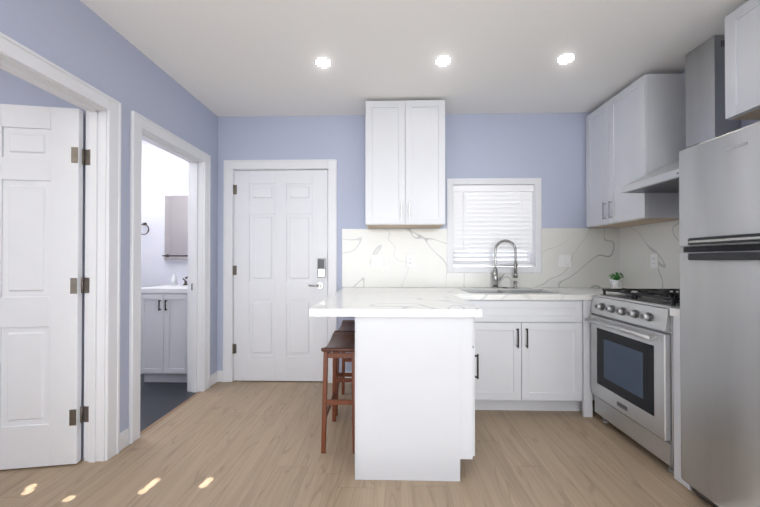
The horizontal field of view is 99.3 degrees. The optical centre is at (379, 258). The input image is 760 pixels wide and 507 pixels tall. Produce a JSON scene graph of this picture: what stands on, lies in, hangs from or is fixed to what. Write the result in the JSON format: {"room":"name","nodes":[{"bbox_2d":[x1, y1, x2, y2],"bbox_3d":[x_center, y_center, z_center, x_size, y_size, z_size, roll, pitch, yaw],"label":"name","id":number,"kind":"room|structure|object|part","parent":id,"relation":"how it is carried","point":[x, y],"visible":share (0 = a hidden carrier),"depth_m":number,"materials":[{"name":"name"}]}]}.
{"room":"kitchen","nodes":[
{"label":"kitchen","id":0,"kind":"room"},
{"bbox_2d":[0,68,85,458],"bbox_3d":[-3.172,-0.101,1.943,2.902,2.558,0.004,0,0,1],"label":"wall","id":1,"kind":"structure","parent":0,"point":[15,90],"depth_m":1.91,"materials":[{"name":"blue paint"}]},
{"bbox_2d":[0,0,217,432],"bbox_3d":[-1.695,-0.111,0.563,0.120,2.558,6.080,0,0,1],"label":"wall","id":2,"kind":"structure","parent":0,"point":[79,39],"depth_m":2.01,"materials":[{"name":"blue paint"}]},
{"bbox_2d":[0,104,89,469],"bbox_3d":[-2.136,0.155,1.768,0.894,2.028,0.251,0,0,1],"label":"bedroom door","id":3,"kind":"structure","parent":2,"relation":"in","point":[44,284],"depth_m":1.82,"materials":[{"name":"white wood"}]},
{"bbox_2d":[0,32,120,461],"bbox_3d":[-1.661,0.113,1.436,0.146,2.124,1.058,0,0,1],"label":"door frame","id":4,"kind":"structure","parent":2,"relation":"attached to","point":[95,273],"depth_m":1.88,"materials":[{"name":"white wood"}]},
{"bbox_2d":[128,111,210,443],"bbox_3d":[-1.634,0.121,2.506,0.146,2.124,0.898,0,0,1],"label":"door frame","id":5,"kind":"structure","parent":2,"relation":"attached to","point":[199,162],"depth_m":2.85,"materials":[{"name":"white wood"}]},
{"bbox_2d":[119,371,351,450],"bbox_3d":[-0.561,1.115,0.466,5.495,0.105,5.960,0,0,1],"label":"baseboard","id":6,"kind":"structure","parent":2,"relation":"attached to","point":[216,376],"depth_m":2.04,"materials":[{"name":"white wood"}]},
{"bbox_2d":[141,139,187,287],"bbox_3d":[-2.456,-0.089,3.563,1.552,2.558,0.120,0,0,1],"label":"wall","id":7,"kind":"structure","parent":0,"point":[164,172],"depth_m":3.50,"materials":[{"name":"paint"}]},
{"bbox_2d":[162,254,187,256],"bbox_3d":[-2.026,-0.025,3.439,0.560,0.032,0.058,0,0,1],"label":"shelf rail","id":8,"kind":"object","parent":7,"relation":"attached to","point":[167,255],"visible":0.54,"depth_m":3.42,"materials":[{"name":"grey metal"}]},
{"bbox_2d":[164,195,187,260],"bbox_3d":[-2.024,-0.325,3.482,0.600,0.710,0.022,0,0,1],"label":"bathroom mirror","id":9,"kind":"object","parent":7,"relation":"attached to","point":[175,224],"visible":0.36,"depth_m":3.48,"materials":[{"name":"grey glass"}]},
{"bbox_2d":[140,374,202,434],"bbox_3d":[-2.476,1.224,2.766,1.792,0.082,1.695,0,0,1],"label":"floor","id":10,"kind":"structure","parent":0,"point":[160,401],"depth_m":2.71,"materials":[{"name":"tile"}]},
{"bbox_2d":[140,285,187,382],"bbox_3d":[-2.012,0.736,3.233,0.522,0.905,0.501,0,0,1],"label":"bathroom vanity","id":11,"kind":"object","parent":10,"relation":"on","point":[163,333],"visible":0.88,"depth_m":3.02,"materials":[{"name":"white wood"}]},
{"bbox_2d":[171,272,177,284],"bbox_3d":[-2.147,0.214,3.372,0.056,0.138,0.057,0,0,1],"label":"soap bottle","id":12,"kind":"object","parent":11,"relation":"on","point":[174,279],"visible":1,"depth_m":3.36,"materials":[{"name":"white plastic"}]},
{"bbox_2d":[185,179,187,283],"bbox_3d":[-1.692,-0.091,3.182,0.003,2.558,0.574,0,0,1],"label":"wall","id":13,"kind":"structure","parent":0,"point":[186,180],"depth_m":3.49,"materials":[{"name":"paint"}]},
{"bbox_2d":[0,381,712,506],"bbox_3d":[-1.179,1.207,0.361,6.965,0.080,5.720,0,0,1],"label":"floor","id":14,"kind":"structure","parent":0,"point":[240,444],"depth_m":1.82,"materials":[{"name":"brown wood"}]},
{"bbox_2d":[321,332,354,453],"bbox_3d":[-0.242,0.860,2.151,0.218,0.641,0.420,0,0,1],"label":"stool","id":15,"kind":"object","parent":14,"relation":"on","point":[341,341],"visible":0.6,"depth_m":1.97,"materials":[{"name":"brown wood"}]},
{"bbox_2d":[334,320,354,415],"bbox_3d":[-0.231,0.864,2.624,0.218,0.641,0.420,0,0,1],"label":"stool","id":16,"kind":"object","parent":14,"relation":"on","point":[347,326],"visible":0.42,"depth_m":2.64,"materials":[{"name":"brown wood"}]},
{"bbox_2d":[355,317,478,480],"bbox_3d":[0.210,0.745,2.071,0.669,0.868,0.722,0,0,1],"label":"base cabinet","id":17,"kind":"object","parent":14,"relation":"on","point":[415,377],"visible":0.88,"depth_m":1.71,"materials":[{"name":"white wood"}]},
{"bbox_2d":[309,291,481,316],"bbox_3d":[0.089,0.289,2.051,0.905,0.040,0.720,0,0,1],"label":"countertop","id":18,"kind":"structure","parent":17,"relation":"on","point":[397,302],"depth_m":1.83,"materials":[{"name":"stone"}]},
{"bbox_2d":[473,320,588,416],"bbox_3d":[1.069,0.884,2.731,0.910,0.600,0.630,0,0,1],"label":"base cabinet","id":19,"kind":"object","parent":14,"relation":"on","point":[534,355],"depth_m":2.42,"materials":[{"name":"white wood"}]},
{"bbox_2d":[533,300,595,416],"bbox_3d":[1.850,0.750,2.712,0.783,0.868,0.630,0,0,1],"label":"base cabinet","id":20,"kind":"object","parent":14,"relation":"on","point":[567,315],"depth_m":2.41,"materials":[{"name":"white wood"}]},
{"bbox_2d":[339,287,452,290],"bbox_3d":[0.118,0.294,2.725,0.930,0.040,0.390,0,0,1],"label":"countertop","id":21,"kind":"structure","parent":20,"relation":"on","point":[345,288],"depth_m":2.84,"materials":[{"name":"stone"}]},
{"bbox_2d":[453,287,637,299],"bbox_3d":[0.947,0.294,2.722,2.588,0.040,0.663,0,0,1],"label":"countertop","id":22,"kind":"structure","parent":20,"relation":"on","point":[557,293],"depth_m":2.42,"materials":[{"name":"stone"}]},
{"bbox_2d":[492,239,517,287],"bbox_3d":[1.154,0.051,2.979,0.235,0.449,0.065,0,0,1],"label":"faucet","id":23,"kind":"object","parent":22,"relation":"on","point":[496,278],"visible":0.98,"depth_m":2.97,"materials":[{"name":"silver metal"}]},
{"bbox_2d":[462,290,551,292],"bbox_3d":[1.067,0.403,2.711,0.734,0.233,0.414,0,0,1],"label":"sink","id":24,"kind":"object","parent":22,"relation":"in","point":[504,291],"visible":0.02,"depth_m":2.91,"materials":[{"name":"silver metal"}]},
{"bbox_2d":[608,272,623,288],"bbox_3d":[2.064,0.197,2.818,0.114,0.154,0.094,0,0,1],"label":"plant pot","id":25,"kind":"object","parent":22,"relation":"on","point":[616,282],"visible":0.96,"depth_m":2.79,"materials":[{"name":"white ceramic"}]},
{"bbox_2d":[584,288,679,473],"bbox_3d":[1.843,0.697,2.053,0.718,0.965,0.645,0,0,1],"label":"range","id":26,"kind":"object","parent":14,"relation":"on","point":[632,362],"visible":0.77,"depth_m":1.96,"materials":[{"name":"silver metal"}]},
{"bbox_2d":[673,316,691,489],"bbox_3d":[1.893,0.743,1.678,0.643,0.868,0.092,0,0,1],"label":"cabinet filler","id":27,"kind":"object","parent":14,"relation":"on","point":[677,398],"visible":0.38,"depth_m":1.71,"materials":[{"name":"white wood"}]},
{"bbox_2d":[670,308,679,316],"bbox_3d":[1.886,0.286,1.681,0.658,0.040,0.096,0,0,1],"label":"countertop strip","id":28,"kind":"object","parent":27,"relation":"on","point":[675,312],"visible":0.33,"depth_m":1.71,"materials":[{"name":"stone"}]},
{"bbox_2d":[679,121,759,506],"bbox_3d":[1.822,0.306,1.250,0.708,1.734,0.765,0,0,1],"label":"refrigerator","id":29,"kind":"object","parent":14,"relation":"on","point":[719,209],"visible":1,"depth_m":1.43,"materials":[{"name":"metal"}]},
{"bbox_2d":[217,113,590,371],"bbox_3d":[0.401,-0.092,3.132,3.943,2.558,0.120,0,0,1],"label":"wall","id":30,"kind":"structure","parent":0,"point":[549,149],"depth_m":3.07,"materials":[{"name":"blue paint"}]},
{"bbox_2d":[232,170,327,380],"bbox_3d":[-0.961,0.165,3.096,0.916,2.028,0.096,0,0,1],"label":"entry door","id":31,"kind":"structure","parent":30,"relation":"in","point":[280,270],"depth_m":3.11,"materials":[{"name":"white wood"}]},
{"bbox_2d":[223,159,336,382],"bbox_3d":[-0.955,0.123,3.152,1.092,2.129,0.144,0,0,1],"label":"door frame","id":32,"kind":"structure","parent":30,"relation":"attached to","point":[230,166],"depth_m":3.09,"materials":[{"name":"white wood"}]},
{"bbox_2d":[365,100,444,228],"bbox_3d":[0.219,-0.817,2.904,0.683,1.066,0.352,0,0,1],"label":"upper cabinet","id":33,"kind":"object","parent":30,"relation":"attached to","point":[404,164],"visible":1,"depth_m":2.76,"materials":[{"name":"white wood"}]},
{"bbox_2d":[342,228,617,287],"bbox_3d":[0.945,-0.002,3.046,2.609,0.554,0.021,0,0,1],"label":"backsplash","id":34,"kind":"structure","parent":30,"relation":"attached to","point":[599,256],"depth_m":3.04,"materials":[{"name":"stone"}]},
{"bbox_2d":[371,255,383,266],"bbox_3d":[-0.024,0.027,3.056,0.116,0.115,0.008,0,0,1],"label":"switch plate","id":35,"kind":"object","parent":34,"relation":"attached to","point":[377,260],"visible":1,"depth_m":3.05,"materials":[{"name":"white plastic"}]},
{"bbox_2d":[406,255,413,266],"bbox_3d":[0.285,0.027,3.049,0.072,0.115,0.008,0,0,1],"label":"electrical outlet plate","id":36,"kind":"object","parent":34,"relation":"attached to","point":[409,260],"visible":1,"depth_m":3.05,"materials":[{"name":"white plastic"}]},
{"bbox_2d":[558,255,570,266],"bbox_3d":[1.721,0.026,3.013,0.116,0.115,0.008,0,0,1],"label":"switch plate","id":37,"kind":"object","parent":34,"relation":"attached to","point":[564,260],"visible":1,"depth_m":3.01,"materials":[{"name":"white plastic"}]},
{"bbox_2d":[447,178,541,272],"bbox_3d":[1.076,-0.307,3.107,0.883,0.892,0.140,0,0,1],"label":"window","id":38,"kind":"structure","parent":30,"relation":"in","point":[536,259],"depth_m":3.04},
{"bbox_3d":[1.077,-0.307,3.147,0.763,0.772,0.030,0,0,1],"label":"window sash","id":39,"kind":"part","parent":38,"relation":"part of","materials":[{"name":"white plastic"}]},
{"bbox_2d":[453,185,533,265],"bbox_3d":[1.075,-0.307,3.087,0.759,0.770,0.064,0,0,1],"label":"window blind","id":40,"kind":"object","parent":38,"relation":"attached to","point":[487,217],"visible":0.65,"depth_m":3.09,"materials":[{"name":"white plastic"}]},
{"bbox_2d":[80,0,747,116],"bbox_3d":[-1.175,-1.440,0.560,6.965,0.100,6.080,0,0,1],"label":"ceiling","id":41,"kind":"structure","parent":0,"point":[229,58],"depth_m":2.12,"materials":[{"name":"paint"}]},
{"bbox_2d":[314,56,331,67],"bbox_3d":[-0.400,-1.373,2.266,0.124,0.008,0.124,0,0,1],"label":"recessed light","id":42,"kind":"object","parent":41,"relation":"in","point":[323,62],"visible":1,"depth_m":2.26,"materials":[{"name":"white plastic"}]},
{"bbox_2d":[434,54,451,65],"bbox_3d":[0.440,-1.373,2.245,0.124,0.008,0.124,0,0,1],"label":"recessed light","id":43,"kind":"object","parent":41,"relation":"in","point":[443,60],"visible":1,"depth_m":2.24,"materials":[{"name":"white plastic"}]},
{"bbox_2d":[556,52,575,63],"bbox_3d":[1.280,-1.373,2.224,0.124,0.008,0.124,0,0,1],"label":"recessed light","id":44,"kind":"object","parent":41,"relation":"in","point":[565,58],"visible":1,"depth_m":2.22,"materials":[{"name":"white plastic"}]},
{"bbox_2d":[623,71,759,227],"bbox_3d":[2.242,-0.113,0.285,0.120,2.558,5.720,0,0,1],"label":"wall","id":45,"kind":"structure","parent":0,"point":[744,123],"depth_m":1.97,"materials":[{"name":"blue paint"}]},
{"bbox_2d":[586,74,685,227],"bbox_3d":[2.064,-0.806,2.679,0.352,1.041,0.710,0,0,1],"label":"upper cabinet","id":46,"kind":"object","parent":45,"relation":"attached to","point":[636,130],"visible":0.98,"depth_m":2.44,"materials":[{"name":"white wood"}]},
{"bbox_2d":[618,220,682,291],"bbox_3d":[2.222,-0.008,2.304,0.020,0.554,1.350,0,0,1],"label":"backsplash","id":47,"kind":"structure","parent":45,"relation":"attached to","point":[636,244],"depth_m":2.66,"materials":[{"name":"stone"}]},
{"bbox_2d":[650,254,657,267],"bbox_3d":[2.215,0.023,2.611,0.008,0.115,0.072,0,0,1],"label":"electrical outlet plate","id":48,"kind":"object","parent":47,"relation":"attached to","point":[653,260],"visible":1,"depth_m":2.61,"materials":[{"name":"white plastic"}]},
{"bbox_2d":[621,35,740,192],"bbox_3d":[1.973,-0.921,2.023,0.500,0.911,0.594,0,0,1],"label":"range hood","id":49,"kind":"object","parent":45,"relation":"attached to","point":[706,120],"visible":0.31,"depth_m":2.06,"materials":[{"name":"silver metal"}]},
{"bbox_2d":[725,0,759,119],"bbox_3d":[2.037,-1.049,1.385,0.342,0.573,0.795,0,0,1],"label":"upper cabinet","id":50,"kind":"object","parent":45,"relation":"attached to","point":[742,62],"visible":1,"depth_m":1.70,"materials":[{"name":"white wood"}]},
{"label":"outside","id":51,"kind":"structure","parent":0,"visible":0},
{"bbox_2d":[453,266,528,266],"bbox_3d":[1.088,-0.203,3.611,1.967,1.976,0.010,0,0,1],"label":"window","id":52,"kind":"structure","parent":51,"point":[489,266],"depth_m":3.60,"materials":[{"name":"white plastic"}]}
]}

